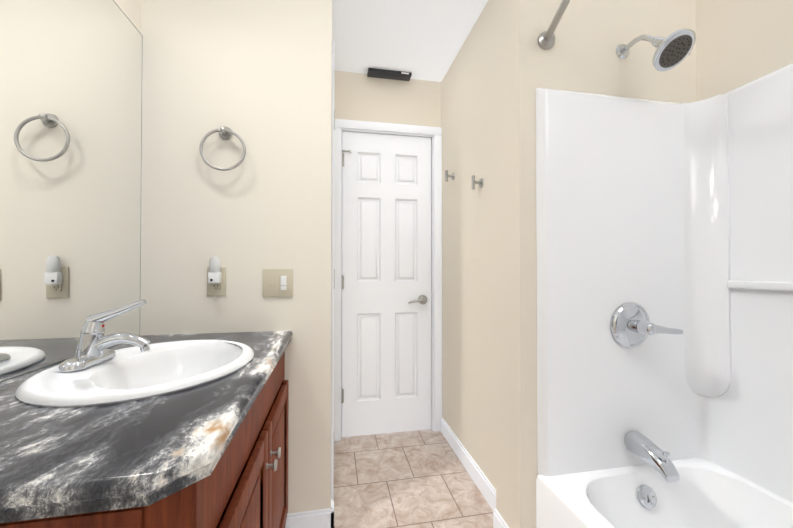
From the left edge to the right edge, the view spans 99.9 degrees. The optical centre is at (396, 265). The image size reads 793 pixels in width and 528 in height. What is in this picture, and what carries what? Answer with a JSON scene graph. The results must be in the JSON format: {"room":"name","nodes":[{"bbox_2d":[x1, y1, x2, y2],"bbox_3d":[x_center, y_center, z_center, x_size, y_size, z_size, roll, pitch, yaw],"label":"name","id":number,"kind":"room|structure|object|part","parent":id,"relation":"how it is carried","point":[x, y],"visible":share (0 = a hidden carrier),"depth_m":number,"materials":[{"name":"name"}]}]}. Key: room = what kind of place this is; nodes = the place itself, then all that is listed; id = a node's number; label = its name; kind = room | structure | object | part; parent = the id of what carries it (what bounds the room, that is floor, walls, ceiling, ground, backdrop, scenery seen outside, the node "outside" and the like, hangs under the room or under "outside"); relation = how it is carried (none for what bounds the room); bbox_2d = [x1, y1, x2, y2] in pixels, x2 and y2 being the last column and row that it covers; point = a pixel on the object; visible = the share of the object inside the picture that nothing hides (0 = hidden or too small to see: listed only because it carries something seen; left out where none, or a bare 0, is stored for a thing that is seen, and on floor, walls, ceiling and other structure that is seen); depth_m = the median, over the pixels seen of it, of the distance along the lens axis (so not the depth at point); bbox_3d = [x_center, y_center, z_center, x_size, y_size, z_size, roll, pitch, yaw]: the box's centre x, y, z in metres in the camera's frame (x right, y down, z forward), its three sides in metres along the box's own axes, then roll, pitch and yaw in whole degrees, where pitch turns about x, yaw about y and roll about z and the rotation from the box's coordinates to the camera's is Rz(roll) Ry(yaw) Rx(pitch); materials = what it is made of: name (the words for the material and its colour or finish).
{"room":"bathroom","nodes":[
{"label":"bathroom","id":0,"kind":"room"},
{"bbox_2d":[114,0,140,32],"bbox_3d":[-0.783,-0.101,-0.135,0.100,2.430,2.900,0,-1,-11],"label":"wall","id":1,"kind":"structure","parent":0,"point":[131,9],"depth_m":1.25,"materials":[{"name":"beige paint"}]},
{"bbox_2d":[0,0,142,382],"bbox_3d":[-0.907,-0.322,0.810,0.005,1.174,0.998,0,-1,-11],"label":"mirror","id":2,"kind":"object","parent":1,"relation":"attached to","point":[70,150],"visible":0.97,"depth_m":0.93,"materials":[{"name":"clear glass"}]},
{"bbox_2d":[139,0,331,527],"bbox_3d":[-0.786,-0.080,1.856,0.835,2.430,1.013,0,-1,-11],"label":"wall","id":3,"kind":"structure","parent":0,"point":[255,76],"depth_m":1.38,"materials":[{"name":"beige paint"}]},
{"bbox_2d":[207,256,225,295],"bbox_3d":[-0.725,0.043,1.331,0.072,0.159,0.038,0,-1,-11],"label":"electrical outlet","id":4,"kind":"object","parent":3,"relation":"attached to","point":[216,278],"visible":1,"depth_m":1.34,"materials":[{"name":"beige plastic"}]},
{"bbox_2d":[199,127,245,170],"bbox_3d":[-0.694,-0.473,1.339,0.172,0.193,0.044,0,-1,-11],"label":"towel ring","id":5,"kind":"object","parent":3,"relation":"attached to","point":[226,133],"visible":1,"depth_m":1.33,"materials":[{"name":"silver metal"}]},
{"bbox_2d":[263,269,292,296],"bbox_3d":[-0.494,0.072,1.383,0.121,0.117,0.020,0,-1,-11],"label":"switch plate","id":6,"kind":"object","parent":3,"relation":"attached to","point":[277,282],"visible":1,"depth_m":1.39,"materials":[{"name":"beige plastic"}]},
{"bbox_2d":[331,41,334,500],"bbox_3d":[-0.345,0.060,1.809,0.015,2.150,0.640,0,-1,-11],"label":"door frame","id":7,"kind":"structure","parent":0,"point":[332,317],"depth_m":1.49,"materials":[{"name":"white paint"}]},
{"bbox_2d":[334,70,440,126],"bbox_3d":[-0.078,-0.074,2.378,0.750,2.430,0.250,0,-1,-11],"label":"wall","id":8,"kind":"structure","parent":0,"point":[364,97],"depth_m":2.26,"materials":[{"name":"beige paint"}]},
{"bbox_2d":[341,131,431,436],"bbox_3d":[-0.065,0.118,2.269,0.625,2.027,0.059,0,-1,-11],"label":"door leaf","id":9,"kind":"structure","parent":8,"relation":"in","point":[386,274],"depth_m":2.26,"materials":[{"name":"white paint"}]},
{"bbox_3d":[-0.332,0.068,2.204,0.074,1.673,0.019,0,-1,-2],"label":"door hinges","id":10,"kind":"part","parent":9,"relation":"part of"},
{"bbox_2d":[408,295,426,303],"bbox_3d":[0.148,0.235,2.271,0.145,0.064,0.062,0,-1,-11],"label":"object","id":11,"kind":"structure","parent":9,"relation":"attached to","point":[422,299],"depth_m":2.25,"materials":[{"name":"silver metal"}]},
{"bbox_2d":[334,119,441,440],"bbox_3d":[-0.066,0.088,2.302,0.752,2.104,0.135,0,-1,-11],"label":"door frame","id":12,"kind":"structure","parent":8,"relation":"attached to","point":[434,134],"depth_m":2.29,"materials":[{"name":"white paint"}]},
{"bbox_2d":[332,0,487,81],"bbox_3d":[0.276,-1.339,0.595,2.448,0.060,3.913,0,-1,-11],"label":"ceiling","id":13,"kind":"structure","parent":0,"point":[421,39],"depth_m":1.86,"materials":[{"name":"white paint"}]},
{"bbox_2d":[367,68,411,80],"bbox_3d":[-0.047,-1.279,2.229,0.290,0.022,0.072,0,-1,-11],"label":"ceiling vent","id":14,"kind":"object","parent":13,"relation":"in","point":[389,74],"visible":1,"depth_m":2.21,"materials":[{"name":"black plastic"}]},
{"bbox_2d":[334,429,492,527],"bbox_3d":[0.276,1.151,0.567,2.448,0.060,3.913,0,-1,-11],"label":"floor","id":15,"kind":"structure","parent":0,"point":[415,479],"depth_m":1.72,"materials":[{"name":"tile"}]},
{"bbox_2d":[0,299,292,527],"bbox_3d":[-0.619,0.606,0.854,0.590,1.036,0.998,0,-1,-11],"label":"bathroom vanity","id":16,"kind":"object","parent":15,"relation":"on","point":[100,429],"visible":1,"depth_m":0.61,"materials":[{"name":"black stone"}]},
{"bbox_2d":[59,299,149,371],"bbox_3d":[-0.736,0.169,0.869,0.165,0.162,0.156,0,-1,-11],"label":"faucet","id":17,"kind":"object","parent":16,"relation":"on","point":[92,354],"depth_m":0.85,"materials":[{"name":"silver metal"}]},
{"bbox_2d":[15,340,253,406],"bbox_3d":[-0.636,0.330,0.886,0.470,0.160,0.544,0,-1,-11],"label":"sink","id":18,"kind":"object","parent":16,"relation":"in","point":[185,371],"depth_m":0.79,"materials":[{"name":"white ceramic"}]},
{"bbox_2d":[536,63,792,527],"bbox_3d":[1.032,0.221,0.569,0.761,1.800,1.531,0,-1,-11],"label":"bathtub","id":19,"kind":"object","parent":15,"relation":"on","point":[664,234],"visible":1,"depth_m":1.25,"materials":[{"name":"white plastic"}]},
{"bbox_3d":[0.925,0.686,1.210,0.068,0.099,0.160,0,-1,-11],"label":"spout","id":20,"kind":"part","parent":19,"relation":"part of","materials":[{"name":"silver metal"}]},
{"bbox_2d":[536,458,792,527],"bbox_3d":[1.032,0.944,0.561,0.761,0.355,1.531,0,-1,-11],"label":"tub","id":21,"kind":"object","parent":19,"relation":"in","point":[708,492],"depth_m":1.21,"materials":[{"name":"white plastic"}]},
{"bbox_2d":[441,0,495,488],"bbox_3d":[0.423,-0.078,2.016,0.100,2.430,1.148,0,-1,-11],"label":"wall","id":22,"kind":"structure","parent":0,"point":[468,272],"depth_m":1.82,"materials":[{"name":"beige paint"}]},
{"bbox_2d":[445,170,454,181],"bbox_3d":[0.332,-0.562,2.089,0.054,0.068,0.048,0,-1,-11],"label":"hook","id":23,"kind":"object","parent":22,"relation":"attached to","point":[452,176],"visible":0.96,"depth_m":2.08,"materials":[{"name":"silver metal"}]},
{"bbox_2d":[441,418,508,527],"bbox_3d":[0.392,1.088,1.860,0.014,0.095,0.878,0,-1,-11],"label":"baseboard","id":24,"kind":"structure","parent":22,"relation":"attached to","point":[479,478],"depth_m":1.74,"materials":[{"name":"white paint"}]},
{"bbox_2d":[472,175,483,189],"bbox_3d":[0.407,-0.421,1.690,0.054,0.068,0.048,0,-1,-11],"label":"hook","id":25,"kind":"object","parent":22,"relation":"attached to","point":[480,182],"visible":1,"depth_m":1.68,"materials":[{"name":"silver metal"}]},
{"bbox_2d":[495,0,696,527],"bbox_3d":[0.895,-0.084,1.424,0.919,2.430,0.190,0,-1,-11],"label":"wall","id":26,"kind":"structure","parent":0,"point":[580,55],"depth_m":1.31,"materials":[{"name":"beige paint"}]},
{"bbox_2d":[538,0,569,49],"bbox_3d":[0.648,-0.866,0.508,0.196,0.068,1.547,0,-1,-11],"label":"rail","id":27,"kind":"object","parent":26,"relation":"attached to","point":[546,40],"visible":1,"depth_m":1.21,"materials":[{"name":"silver metal"}]},
{"bbox_2d":[616,29,695,70],"bbox_3d":[0.940,-0.791,1.214,0.140,0.201,0.254,0,-1,-11],"label":"shower head","id":28,"kind":"object","parent":26,"relation":"attached to","point":[673,49],"visible":1,"depth_m":1.14},
{"bbox_2d":[696,0,792,100],"bbox_3d":[1.467,-0.093,0.603,0.100,2.430,1.635,0,-1,-11],"label":"wall","id":29,"kind":"structure","parent":0,"point":[739,43],"depth_m":1.26,"materials":[{"name":"beige paint"}]}
]}

